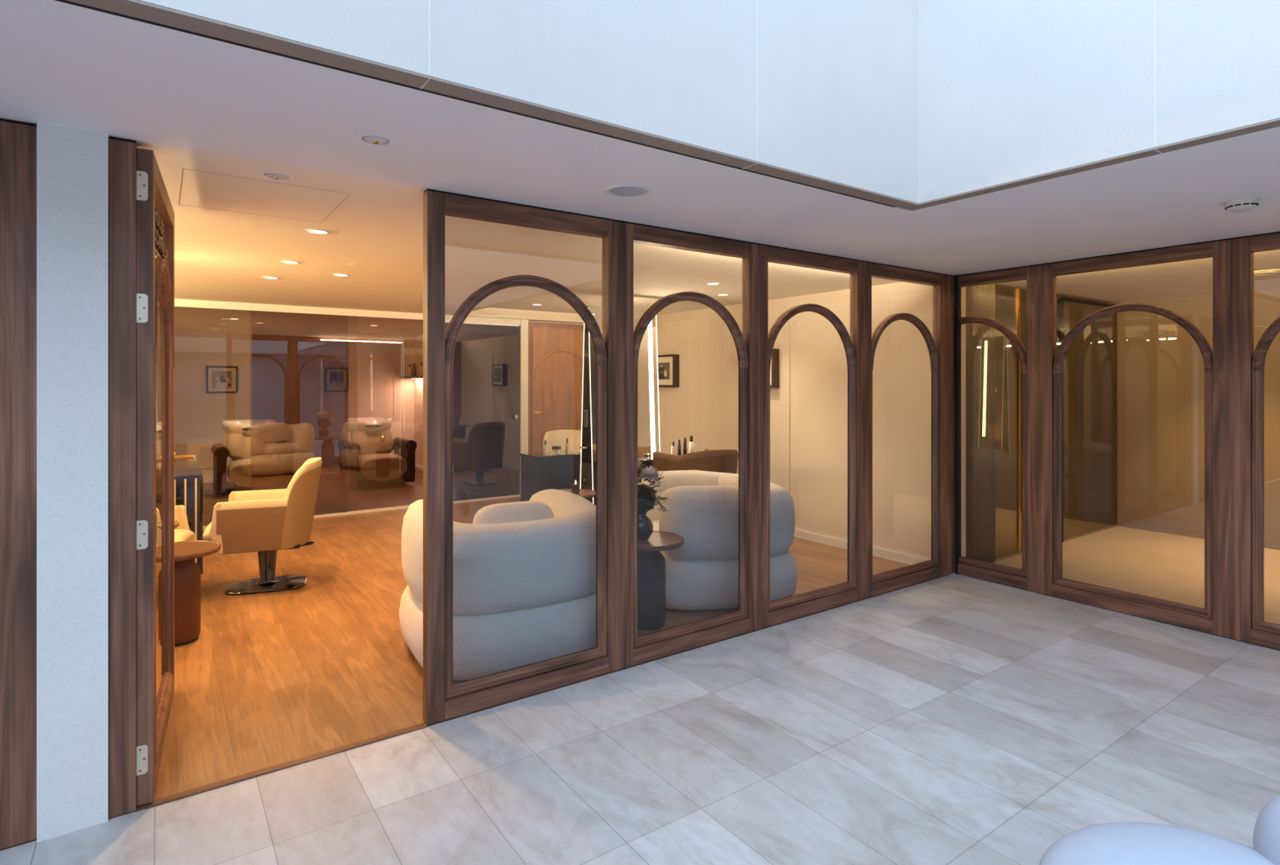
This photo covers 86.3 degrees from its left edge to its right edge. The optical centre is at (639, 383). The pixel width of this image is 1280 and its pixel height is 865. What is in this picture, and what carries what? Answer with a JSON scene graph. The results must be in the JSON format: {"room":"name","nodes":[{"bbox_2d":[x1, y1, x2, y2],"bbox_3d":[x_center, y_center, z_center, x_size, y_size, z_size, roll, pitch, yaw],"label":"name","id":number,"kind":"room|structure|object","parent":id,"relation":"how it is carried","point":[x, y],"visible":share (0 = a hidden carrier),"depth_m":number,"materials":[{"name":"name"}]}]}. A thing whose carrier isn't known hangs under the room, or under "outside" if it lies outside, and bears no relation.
{"room":"atrium courtyard","nodes":[
{"label":"atrium courtyard","id":0,"kind":"room"},
{"bbox_2d":[0,120,36,849],"bbox_3d":[-4.102,0.332,0.874,5.034,2.382,0.102,0,0,-35],"label":"panel","id":1,"kind":"object","parent":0,"point":[18,142],"visible":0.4,"depth_m":2.25,"materials":[{"name":"brown wood"}]},
{"bbox_2d":[0,118,36,126],"bbox_3d":[-4.103,-0.865,0.876,5.034,0.012,0.078,0,0,-35],"label":"trim","id":2,"kind":"structure","parent":1,"relation":"on","point":[1,119],"depth_m":2.27,"materials":[{"name":"black"}]},
{"bbox_2d":[36,122,109,842],"bbox_3d":[-1.972,0.329,2.384,0.188,2.400,0.132,0,0,-35],"label":"wall","id":3,"kind":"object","parent":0,"point":[73,165],"visible":0.86,"depth_m":2.33,"materials":[{"name":"white paint"}]},
{"bbox_2d":[109,138,136,817],"bbox_3d":[-1.853,0.333,2.448,0.076,2.384,0.075,0,0,-35],"label":"trim","id":4,"kind":"structure","parent":3,"relation":"attached to","point":[122,154],"depth_m":2.42,"materials":[{"name":"brown wood"}]},
{"bbox_2d":[136,147,198,806],"bbox_3d":[-2.056,0.335,2.915,0.253,2.363,1.064,0,0,-31],"label":"door","id":5,"kind":"structure","parent":4,"relation":"attached to","point":[156,455],"depth_m":2.50,"materials":[{"name":"brown wood"}]},
{"bbox_2d":[174,325,413,476],"bbox_3d":[-6.210,0.329,10.899,5.150,2.400,0.090,0,0,-35],"label":"wall","id":6,"kind":"structure","parent":0,"point":[199,415],"depth_m":11.21,"materials":[{"name":"beige paint"}]},
{"bbox_2d":[206,365,237,393],"bbox_3d":[-6.498,-0.061,10.621,0.420,0.420,0.030,0,0,-35],"label":"framed photograph","id":7,"kind":"object","parent":6,"relation":"attached to","point":[220,380],"visible":1,"depth_m":10.62,"materials":[{"name":"black wood"}]},
{"bbox_2d":[212,371,231,388],"bbox_3d":[-6.496,-0.061,10.618,0.268,0.268,0.002,0,0,-35],"label":"print","id":8,"kind":"object","parent":7,"relation":"attached to","point":[220,380],"depth_m":10.61},
{"bbox_2d":[203,467,339,483],"bbox_3d":[-6.176,1.479,10.859,5.120,0.100,0.014,0,0,-35],"label":"baseboard","id":9,"kind":"structure","parent":6,"relation":"attached to","point":[335,470],"depth_m":11.45,"materials":[{"name":"beige paint"}]},
{"bbox_2d":[174,347,394,469],"bbox_3d":[-5.712,0.383,11.190,3.300,1.852,0.008,0,0,-35],"label":"trim","id":10,"kind":"structure","parent":6,"relation":"attached to","point":[175,348],"depth_m":11.25,"materials":[{"name":"beige paint"}]},
{"bbox_2d":[324,367,348,391],"bbox_3d":[-5.142,-0.066,11.579,0.370,0.410,0.030,0,0,-35],"label":"framed photograph","id":11,"kind":"object","parent":6,"relation":"attached to","point":[336,379],"visible":1,"depth_m":11.57,"materials":[{"name":"black wood"}]},
{"bbox_2d":[329,372,343,387],"bbox_3d":[-5.139,-0.066,11.575,0.218,0.258,0.002,0,0,-35],"label":"print","id":12,"kind":"object","parent":11,"relation":"attached to","point":[336,379],"depth_m":11.57},
{"bbox_2d":[413,323,510,495],"bbox_3d":[-2.918,0.329,10.787,0.100,2.400,3.890,0,0,-35],"label":"wall","id":13,"kind":"structure","parent":0,"point":[482,352],"depth_m":9.84,"materials":[{"name":"beige paint"}]},
{"bbox_2d":[400,376,422,378],"bbox_3d":[-3.714,-0.105,11.602,0.250,0.043,1.580,0,0,-35],"label":"wall shelf","id":14,"kind":"object","parent":13,"relation":"attached to","point":[402,377],"visible":0.48,"depth_m":11.63,"materials":[{"name":"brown wood"}]},
{"bbox_2d":[408,364,412,376],"bbox_3d":[-4.053,-0.236,12.048,0.070,0.220,0.070,0,0,-35],"label":"bottle","id":15,"kind":"object","parent":14,"relation":"on","point":[410,369],"visible":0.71,"depth_m":12.02,"materials":[{"name":"brown glass"}]},
{"bbox_2d":[412,363,416,376],"bbox_3d":[-3.897,-0.241,11.792,0.076,0.230,0.076,0,0,-35],"label":"bottle","id":16,"kind":"object","parent":14,"relation":"on","point":[414,368],"visible":0.89,"depth_m":11.76,"materials":[{"name":"brown glass"}]},
{"bbox_2d":[419,361,422,376],"bbox_3d":[-3.679,-0.246,11.517,0.072,0.240,0.072,0,0,-35],"label":"bottle","id":17,"kind":"object","parent":14,"relation":"on","point":[421,362],"visible":0.77,"depth_m":11.49,"materials":[{"name":"brown glass"}]},
{"bbox_2d":[414,464,502,496],"bbox_3d":[-2.962,1.494,10.750,0.012,0.070,3.860,0,0,-35],"label":"baseboard","id":18,"kind":"structure","parent":13,"relation":"attached to","point":[464,482],"depth_m":9.96,"materials":[{"name":"white paint"}]},
{"bbox_2d":[139,0,918,209],"bbox_3d":[-1.938,-1.823,1.056,8.180,1.896,0.100,0,0,-35],"label":"wall","id":19,"kind":"structure","parent":0,"point":[837,80],"depth_m":2.48,"materials":[{"name":"white paint"}]},
{"bbox_2d":[54,0,1279,210],"bbox_3d":[0.162,-0.871,-1.941,8.155,0.007,7.380,0,0,-35],"label":"trim","id":20,"kind":"structure","parent":19,"relation":"attached to","point":[139,9],"depth_m":2.15,"materials":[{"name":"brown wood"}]},
{"bbox_2d":[420,0,1162,168],"bbox_3d":[0.019,-1.819,2.214,3.898,1.905,0.736,0,0,-21],"label":"trim","id":21,"kind":"structure","parent":19,"relation":"attached to","point":[428,79],"depth_m":2.53,"materials":[{"name":"white"}]},
{"bbox_2d":[510,320,583,494],"bbox_3d":[-1.221,0.329,9.613,1.320,2.400,0.040,0,0,-35],"label":"wall","id":22,"kind":"structure","parent":0,"point":[513,328],"depth_m":9.25,"materials":[{"name":"beige paint"}]},
{"bbox_2d":[185,306,250,488],"bbox_3d":[-5.134,0.354,6.802,2.184,2.294,0.010,0,0,-35],"label":"window","id":23,"kind":"structure","parent":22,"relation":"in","point":[185,307],"depth_m":7.43,"materials":[{"name":"clear glass"}]},
{"bbox_2d":[249,311,352,490],"bbox_3d":[-3.790,0.354,7.747,1.103,2.294,0.010,0,0,-35],"label":"window","id":24,"kind":"structure","parent":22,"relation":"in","point":[250,312],"depth_m":7.43,"materials":[{"name":"clear glass"}]},
{"bbox_2d":[174,298,520,325],"bbox_3d":[-3.786,-0.832,7.741,5.470,0.078,0.060,0,0,-35],"label":"trim","id":25,"kind":"structure","parent":22,"relation":"attached to","point":[178,303],"depth_m":7.79,"materials":[{"name":"white paint"}]},
{"bbox_2d":[203,493,520,529],"bbox_3d":[-3.823,1.515,7.707,5.370,0.028,0.054,0,0,-35],"label":"trim","id":26,"kind":"structure","parent":22,"relation":"attached to","point":[518,495],"depth_m":8.24,"materials":[{"name":"white paint"}]},
{"bbox_2d":[518,319,528,494],"bbox_3d":[-1.596,0.329,9.299,0.105,2.400,0.120,0,0,-35],"label":"trim","id":27,"kind":"structure","parent":22,"relation":"attached to","point":[523,327],"depth_m":9.26,"materials":[{"name":"white paint"}]},
{"bbox_2d":[528,321,583,453],"bbox_3d":[-1.090,0.344,9.593,1.060,2.370,0.124,0,0,-35],"label":"door","id":28,"kind":"structure","parent":22,"relation":"in","point":[555,350],"depth_m":9.51,"materials":[{"name":"brown wood"}]},
{"bbox_2d":[0,468,1279,864],"bbox_3d":[-0.660,1.589,3.642,13.850,0.120,18.250,0,0,-35],"label":"floor","id":29,"kind":"structure","parent":0,"point":[954,719],"depth_m":2.99,"materials":[{"name":"stone"}]},
{"bbox_2d":[174,505,195,542],"bbox_3d":[-3.639,1.069,4.884,0.701,0.920,0.564,0,0,-20],"label":"chair","id":30,"kind":"object","parent":29,"relation":"on","point":[182,533],"visible":0.13,"depth_m":5.17,"materials":[{"name":"beige leather"}]},
{"bbox_2d":[174,467,203,574],"bbox_3d":[-3.802,1.129,5.579,0.370,0.800,0.540,0,0,-35],"label":"base cabinet","id":31,"kind":"object","parent":29,"relation":"on","point":[188,482],"visible":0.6,"depth_m":5.44,"materials":[{"name":"black wood"}]},
{"bbox_2d":[174,540,221,647],"bbox_3d":[-2.738,1.254,4.054,0.430,0.550,0.430,0,0,-35],"label":"drum side table","id":32,"kind":"object","parent":29,"relation":"on","point":[187,572],"visible":0.52,"depth_m":4.00,"materials":[{"name":"brown wood"}]},
{"bbox_2d":[211,419,295,496],"bbox_3d":[-5.556,1.036,9.772,0.970,0.985,1.206,0,0,-35],"label":"chair","id":33,"kind":"object","parent":29,"relation":"on","point":[265,472],"visible":0.96,"depth_m":9.57,"materials":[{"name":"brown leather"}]},
{"bbox_2d":[222,419,275,435],"bbox_3d":[-5.737,0.666,10.028,0.680,0.245,0.578,0,0,-35],"label":"basin","id":34,"kind":"object","parent":33,"relation":"in","point":[260,427],"depth_m":9.86,"materials":[{"name":"beige ceramic"}]},
{"bbox_2d":[202,457,322,595],"bbox_3d":[-2.813,1.054,5.152,0.752,0.950,0.584,0,0,-21],"label":"chair","id":35,"kind":"object","parent":29,"relation":"on","point":[265,522],"visible":0.98,"depth_m":4.96,"materials":[{"name":"beige leather"}]},
{"bbox_2d":[135,722,427,812],"bbox_3d":[-1.382,1.526,2.753,1.045,0.006,0.039,0,0,-35],"label":"trim","id":36,"kind":"structure","parent":29,"relation":"on","point":[246,776],"depth_m":2.70,"materials":[{"name":"brown wood"}]},
{"bbox_2d":[337,417,417,489],"bbox_3d":[-4.055,1.036,10.402,0.970,0.985,1.206,0,0,-35],"label":"chair","id":37,"kind":"object","parent":29,"relation":"on","point":[366,462],"visible":1,"depth_m":10.17,"materials":[{"name":"brown leather"}]},
{"bbox_2d":[344,417,392,480],"bbox_3d":[-4.236,1.036,10.659,0.680,0.985,0.578,0,0,-35],"label":"basin","id":38,"kind":"object","parent":37,"relation":"in","point":[362,430],"depth_m":10.43,"materials":[{"name":"beige ceramic"}]},
{"bbox_2d":[399,488,595,680],"bbox_3d":[-0.798,1.103,4.028,1.126,0.852,1.086,0,0,-29],"label":"armchair","id":39,"kind":"object","parent":29,"relation":"on","point":[524,572],"visible":0.83,"depth_m":3.57,"materials":[{"name":"white fabric"}]},
{"bbox_2d":[472,501,554,524],"bbox_3d":[-0.700,0.854,3.853,0.485,0.369,0.140,0,-16,-29],"label":"pillow","id":40,"kind":"object","parent":39,"relation":"on","point":[522,511],"depth_m":3.83,"materials":[{"name":"beige fabric"}]},
{"bbox_2d":[422,188,621,725],"bbox_3d":[-0.543,0.329,3.369,1.036,2.400,0.069,0,0,-35],"label":"window","id":41,"kind":"structure","parent":29,"relation":"on","point":[443,700],"depth_m":3.21,"materials":[{"name":"brown wood"}]},
{"bbox_2d":[519,450,580,501],"bbox_3d":[-0.936,1.132,7.198,0.550,0.793,0.390,0,0,-35],"label":"desk","id":42,"kind":"object","parent":29,"relation":"on","point":[540,472],"visible":0.47,"depth_m":7.04,"materials":[{"name":"grey wood"}]},
{"bbox_2d":[543,440,546,455],"bbox_3d":[-0.972,0.658,7.014,0.036,0.155,0.036,0,0,-35],"label":"bottle","id":43,"kind":"object","parent":42,"relation":"on","point":[545,443],"visible":1,"depth_m":7.00,"materials":[{"name":"beige plastic"}]},
{"bbox_2d":[551,446,560,454],"bbox_3d":[-0.867,0.695,7.100,0.094,0.082,0.094,0,0,-35],"label":"jar","id":44,"kind":"object","parent":42,"relation":"on","point":[557,450],"visible":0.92,"depth_m":7.06,"materials":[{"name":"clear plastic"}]},
{"bbox_2d":[565,438,568,453],"bbox_3d":[-0.763,0.653,7.161,0.038,0.165,0.038,0,0,-35],"label":"bottle","id":45,"kind":"object","parent":42,"relation":"on","point":[566,439],"visible":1,"depth_m":7.15,"materials":[{"name":"beige plastic"}]},
{"bbox_2d":[542,430,581,452],"bbox_3d":[-0.788,1.049,8.083,0.644,0.960,0.732,0,0,-25],"label":"chair","id":46,"kind":"object","parent":29,"relation":"on","point":[556,437],"visible":0.13,"depth_m":8.36,"materials":[{"name":"beige leather"}]},
{"bbox_2d":[560,488,595,498],"bbox_3d":[-0.617,1.254,6.138,0.450,0.550,0.450,0,0,-35],"label":"drum side table","id":47,"kind":"object","parent":29,"relation":"on","point":[586,494],"visible":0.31,"depth_m":6.15,"materials":[{"name":"brown wood"}]},
{"bbox_2d":[571,480,581,494],"bbox_3d":[-0.574,0.920,6.095,0.100,0.118,0.100,0,0,-35],"label":"candle","id":48,"kind":"object","parent":47,"relation":"on","point":[575,486],"visible":0.95,"depth_m":6.06,"materials":[{"name":"brown glass"}]},
{"bbox_2d":[579,306,683,505],"bbox_3d":[-0.021,0.399,6.682,1.229,2.260,0.442,0,0,-35],"label":"mirror","id":49,"kind":"object","parent":29,"relation":"on","point":[648,409],"visible":0.25,"depth_m":6.69,"materials":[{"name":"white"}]},
{"bbox_2d":[580,335,584,488],"bbox_3d":[-0.228,0.399,6.733,0.790,2.260,0.113,0,0,-35],"label":"mirror glass","id":50,"kind":"object","parent":49,"relation":"attached to","point":[582,451],"depth_m":6.49,"materials":[{"name":"silver metal"}]},
{"bbox_2d":[583,409,587,426],"bbox_3d":[-0.509,0.329,6.435,0.012,0.160,0.060,0,0,-35],"label":"power socket","id":51,"kind":"object","parent":49,"relation":"attached to","point":[585,411],"depth_m":6.43,"materials":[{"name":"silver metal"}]},
{"bbox_2d":[587,306,659,505],"bbox_3d":[-0.134,0.399,6.599,0.790,2.260,0.113,0,0,-35],"label":"mirror glass","id":52,"kind":"object","parent":49,"relation":"attached to","point":[648,409],"depth_m":6.72,"materials":[{"name":"silver metal"}]},
{"bbox_2d":[637,453,683,463],"bbox_3d":[0.090,0.739,6.646,1.090,0.030,0.255,0,0,-35],"label":"shelf","id":53,"kind":"object","parent":49,"relation":"attached to","point":[646,458],"depth_m":6.62,"materials":[{"name":"brown wood"}]},
{"bbox_2d":[671,441,675,454],"bbox_3d":[0.326,0.645,6.718,0.040,0.155,0.040,0,0,-35],"label":"bottle","id":54,"kind":"object","parent":49,"relation":"on","point":[673,447],"visible":0.73,"depth_m":6.71,"materials":[{"name":"beige plastic"}]},
{"bbox_2d":[677,439,680,455],"bbox_3d":[0.388,0.638,6.762,0.040,0.170,0.040,0,0,-35],"label":"bottle","id":55,"kind":"object","parent":49,"relation":"on","point":[678,441],"visible":0.71,"depth_m":6.75,"materials":[{"name":"black plastic"}]},
{"bbox_2d":[683,437,687,454],"bbox_3d":[0.449,0.630,6.805,0.044,0.185,0.028,0,0,-35],"label":"bottle","id":56,"kind":"object","parent":49,"relation":"on","point":[685,451],"visible":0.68,"depth_m":6.79,"materials":[{"name":"black plastic"}]},
{"bbox_2d":[688,435,693,453],"bbox_3d":[0.514,0.623,6.851,0.054,0.200,0.054,0,0,-35],"label":"bottle","id":57,"kind":"object","parent":49,"relation":"on","point":[691,443],"visible":0.76,"depth_m":6.83,"materials":[{"name":"beige plastic"}]},
{"bbox_2d":[637,530,684,631],"bbox_3d":[0.053,1.254,4.322,0.450,0.550,0.450,0,0,-35],"label":"drum side table","id":58,"kind":"object","parent":29,"relation":"on","point":[651,563],"visible":0.67,"depth_m":4.23,"materials":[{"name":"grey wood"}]},
{"bbox_2d":[637,459,669,542],"bbox_3d":[0.014,0.726,4.294,0.363,0.506,0.364,0,0,-35],"label":"flower arrangement","id":59,"kind":"object","parent":58,"relation":"on","point":[646,497],"visible":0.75,"depth_m":4.22,"materials":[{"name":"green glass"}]},
{"bbox_2d":[619,220,759,669],"bbox_3d":[0.298,0.329,3.962,1.024,2.400,0.069,0,0,-35],"label":"window","id":60,"kind":"structure","parent":29,"relation":"on","point":[635,650],"depth_m":3.92,"materials":[{"name":"brown wood"}]},
{"bbox_2d":[652,448,737,474],"bbox_3d":[0.520,1.051,6.226,0.624,0.955,0.725,0,0,-28],"label":"chair","id":61,"kind":"object","parent":29,"relation":"on","point":[708,460],"visible":0.29,"depth_m":5.93,"materials":[{"name":"fabric"}]},
{"bbox_2d":[640,470,797,610],"bbox_3d":[0.516,1.103,5.053,1.146,0.852,1.086,0,0,-11],"label":"armchair","id":62,"kind":"object","parent":29,"relation":"on","point":[702,573],"visible":0.58,"depth_m":4.53,"materials":[{"name":"white fabric"}]},
{"bbox_2d":[718,472,738,486],"bbox_3d":[0.713,0.854,5.092,0.140,0.369,0.485,-16,3,-11],"label":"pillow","id":63,"kind":"object","parent":62,"relation":"on","point":[724,479],"depth_m":5.04,"materials":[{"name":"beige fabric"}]},
{"bbox_2d":[757,243,864,629],"bbox_3d":[1.143,0.329,4.559,1.044,2.400,0.069,0,0,-35],"label":"window","id":64,"kind":"structure","parent":29,"relation":"on","point":[787,609],"depth_m":4.61,"materials":[{"name":"brown wood"}]},
{"bbox_2d":[1039,238,1232,639],"bbox_3d":[3.245,0.329,4.542,0.069,2.400,1.088,0,0,-35],"label":"window","id":65,"kind":"structure","parent":29,"relation":"on","point":[1215,619],"depth_m":4.38,"materials":[{"name":"brown wood"}]},
{"bbox_2d":[1039,795,1279,864],"bbox_3d":[1.265,1.222,1.484,0.737,0.600,0.520,0,0,0],"label":"seat","id":66,"kind":"object","parent":29,"relation":"on","point":[1122,843],"visible":1,"depth_m":1.56,"materials":[{"name":"fabric"}]},
{"bbox_2d":[1231,231,1279,650],"bbox_3d":[3.872,0.329,3.653,0.069,2.400,1.088,0,0,-35],"label":"window","id":67,"kind":"structure","parent":29,"relation":"on","point":[1248,625],"depth_m":4.02,"materials":[{"name":"brown wood"}]},
{"bbox_2d":[0,0,1279,335],"bbox_3d":[0.545,-1.021,4.492,16.800,0.300,18.250,0,0,-35],"label":"ceiling","id":68,"kind":"structure","parent":0,"point":[64,64],"depth_m":3.25,"materials":[{"name":"paint"}]},
{"bbox_2d":[110,136,136,142],"bbox_3d":[-1.860,-0.865,2.459,0.074,0.012,0.078,0,0,-35],"label":"trim","id":69,"kind":"structure","parent":68,"relation":"attached to","point":[111,137],"depth_m":2.43,"materials":[{"name":"black"}]},
{"bbox_2d":[177,168,351,222],"bbox_3d":[-1.785,-0.872,3.227,0.643,0.003,0.680,0,0,-35],"label":"access hatch","id":70,"kind":"object","parent":68,"relation":"attached to","point":[182,168],"visible":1,"depth_m":3.12,"materials":[{"name":"beige paint"}]},
{"bbox_2d":[262,276,279,279],"bbox_3d":[-3.033,-0.868,5.608,0.128,0.006,0.128,0,0,-35],"label":"recessed light","id":71,"kind":"object","parent":68,"relation":"in","point":[266,277],"visible":1,"depth_m":5.61,"materials":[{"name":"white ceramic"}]},
{"bbox_2d":[258,171,293,181],"bbox_3d":[-1.526,-0.865,2.865,0.128,0.012,0.128,0,0,-35],"label":"recessed light","id":72,"kind":"object","parent":68,"relation":"in","point":[273,175],"visible":1,"depth_m":2.85,"materials":[{"name":"paint"}]},
{"bbox_2d":[280,260,300,264],"bbox_3d":[-2.504,-0.868,4.893,0.128,0.006,0.128,0,0,-35],"label":"recessed light","id":73,"kind":"object","parent":68,"relation":"in","point":[291,262],"visible":1,"depth_m":4.89,"materials":[{"name":"white ceramic"}]},
{"bbox_2d":[305,228,329,234],"bbox_3d":[-1.842,-0.868,3.903,0.128,0.006,0.128,0,0,-35],"label":"recessed light","id":74,"kind":"object","parent":68,"relation":"in","point":[316,231],"visible":1,"depth_m":3.89,"materials":[{"name":"white glass"}]},
{"bbox_2d":[332,273,349,276],"bbox_3d":[-2.391,-0.868,5.461,0.128,0.006,0.128,0,0,-35],"label":"recessed light","id":75,"kind":"object","parent":68,"relation":"in","point":[334,274],"visible":1,"depth_m":5.44,"materials":[{"name":"white ceramic"}]},
{"bbox_2d":[346,263,360,266],"bbox_3d":[-2.102,-0.870,5.017,0.090,0.002,0.090,0,0,-35],"label":"ceiling disc","id":76,"kind":"object","parent":68,"relation":"attached to","point":[350,264],"visible":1,"depth_m":5.00,"materials":[{"name":"paint"}]},
{"bbox_2d":[355,133,394,146],"bbox_3d":[-0.946,-0.865,2.442,0.128,0.012,0.128,0,0,-35],"label":"recessed light","id":77,"kind":"object","parent":68,"relation":"in","point":[372,140],"visible":1,"depth_m":2.43,"materials":[{"name":"paint"}]},
{"bbox_2d":[604,183,651,199],"bbox_3d":[-0.053,-0.867,3.085,0.210,0.009,0.210,0,0,-35],"label":"ceiling speaker","id":78,"kind":"object","parent":68,"relation":"attached to","point":[627,191],"visible":1,"depth_m":3.08,"materials":[{"name":"white plastic"}]},
{"bbox_2d":[608,186,647,196],"bbox_3d":[-0.053,-0.869,3.085,0.174,0.002,0.174,0,0,-35],"label":"grille","id":79,"kind":"object","parent":78,"relation":"attached to","point":[613,191],"depth_m":3.08,"materials":[{"name":"grey metal"}]},
{"bbox_2d":[705,282,719,284],"bbox_3d":[0.634,-0.868,5.944,0.128,0.006,0.128,0,0,-35],"label":"recessed light","id":80,"kind":"object","parent":68,"relation":"in","point":[708,283],"visible":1,"depth_m":5.92,"materials":[{"name":"white ceramic"}]},
{"bbox_2d":[716,293,728,296],"bbox_3d":[0.811,-0.868,6.681,0.128,0.006,0.128,0,0,-35],"label":"recessed light","id":81,"kind":"object","parent":68,"relation":"in","point":[720,295],"visible":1,"depth_m":6.68,"materials":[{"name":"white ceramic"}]},
{"bbox_2d":[1223,195,1259,212],"bbox_3d":[2.851,-0.846,3.237,0.127,0.051,0.127,0,0,-35],"label":"smoke detector","id":82,"kind":"object","parent":68,"relation":"attached to","point":[1242,204],"visible":1,"depth_m":3.20,"materials":[{"name":"white plastic"}]},
{"bbox_2d":[1253,269,1279,276],"bbox_3d":[4.895,-0.865,5.353,0.320,0.012,0.320,0,0,-35],"label":"ceiling vent","id":83,"kind":"object","parent":68,"relation":"in","point":[1272,272],"visible":0.67,"depth_m":5.30,"materials":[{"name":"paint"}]},
{"bbox_2d":[656,281,933,559],"bbox_3d":[-0.175,0.329,9.406,0.150,2.400,9.390,0,0,-35],"label":"wall","id":84,"kind":"structure","parent":0,"point":[901,372],"depth_m":6.54,"materials":[{"name":"beige paint"}]},
{"bbox_2d":[657,354,679,386],"bbox_3d":[0.303,-0.156,8.525,0.085,0.400,0.500,0,0,-35],"label":"framed photograph","id":85,"kind":"object","parent":84,"relation":"attached to","point":[668,365],"visible":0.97,"depth_m":8.39,"materials":[{"name":"black wood"}]},
{"bbox_2d":[657,362,670,379],"bbox_3d":[0.277,-0.156,8.507,0.002,0.208,0.308,0,0,-35],"label":"print","id":86,"kind":"object","parent":85,"relation":"attached to","point":[664,368],"depth_m":8.48},
{"bbox_2d":[657,328,688,453],"bbox_3d":[0.071,0.345,8.919,0.010,2.032,1.770,0,0,-35],"label":"trim","id":87,"kind":"structure","parent":84,"relation":"attached to","point":[681,328],"depth_m":8.20,"materials":[{"name":"beige paint"}]},
{"bbox_2d":[698,318,790,493],"bbox_3d":[1.103,0.345,7.457,0.010,2.032,1.411,0,0,-35],"label":"trim","id":88,"kind":"structure","parent":84,"relation":"attached to","point":[773,318],"depth_m":6.88,"materials":[{"name":"beige paint"}]},
{"bbox_2d":[769,348,778,387],"bbox_3d":[1.248,-0.156,7.186,0.085,0.400,0.500,0,0,-35],"label":"framed photograph","id":89,"kind":"object","parent":84,"relation":"attached to","point":[774,371],"visible":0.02,"depth_m":6.98,"materials":[{"name":"wood"}]},
{"bbox_2d":[793,528,929,564],"bbox_3d":[0.914,1.491,7.720,0.015,0.075,5.380,0,0,-35],"label":"baseboard","id":90,"kind":"structure","parent":84,"relation":"attached to","point":[880,553],"depth_m":6.07,"materials":[{"name":"white paint"}]},
{"bbox_2d":[862,261,946,599],"bbox_3d":[1.991,0.329,5.157,1.031,2.400,0.069,0,0,-35],"label":"window","id":91,"kind":"structure","parent":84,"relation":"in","point":[876,584],"depth_m":5.24,"materials":[{"name":"brown wood"}]},
{"bbox_2d":[946,275,954,575],"bbox_3d":[2.464,0.331,5.484,0.120,2.384,0.058,0,0,-35],"label":"trim","id":92,"kind":"structure","parent":84,"relation":"attached to","point":[949,279],"depth_m":5.46,"materials":[{"name":"brown wood"}]},
{"bbox_2d":[960,283,995,563],"bbox_3d":[2.792,0.329,5.705,0.570,2.400,0.080,0,0,-35],"label":"wall","id":93,"kind":"structure","parent":0,"point":[980,300],"depth_m":5.68,"materials":[{"name":"brown paint"}]},
{"bbox_2d":[954,275,960,574],"bbox_3d":[2.559,0.329,5.499,0.048,2.400,0.028,0,0,-35],"label":"trim","id":94,"kind":"structure","parent":93,"relation":"attached to","point":[957,290],"depth_m":5.48,"materials":[{"name":"black wood"}]},
{"bbox_2d":[957,264,1039,593],"bbox_3d":[2.753,0.329,5.239,0.069,2.400,0.619,0,0,-35],"label":"window","id":95,"kind":"structure","parent":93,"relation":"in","point":[1027,579],"depth_m":5.05,"materials":[{"name":"brown wood"}]},
{"bbox_2d":[995,284,1118,561],"bbox_3d":[3.880,0.339,6.466,3.055,2.380,0.042,0,0,-35],"label":"window","id":96,"kind":"structure","parent":93,"relation":"in","point":[1060,302],"depth_m":6.12,"materials":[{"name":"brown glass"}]},
{"bbox_2d":[918,0,1279,203],"bbox_3d":[3.525,-1.823,0.322,0.100,1.896,7.400,0,0,-35],"label":"wall","id":97,"kind":"structure","parent":0,"point":[1009,91],"depth_m":2.75,"materials":[{"name":"white paint"}]},
{"bbox_2d":[995,288,1279,546],"bbox_3d":[6.429,0.329,5.555,0.060,2.400,9.600,0,0,-35],"label":"wall","id":98,"kind":"structure","parent":0,"point":[1134,380],"depth_m":7.20,"materials":[{"name":"paint"}]},
{"bbox_2d":[1120,523,1279,550],"bbox_3d":[7.152,1.511,4.461,0.020,0.035,6.980,0,0,-35],"label":"baseboard","id":99,"kind":"structure","parent":98,"relation":"attached to","point":[1122,525],"depth_m":6.93,"materials":[{"name":"paint"}]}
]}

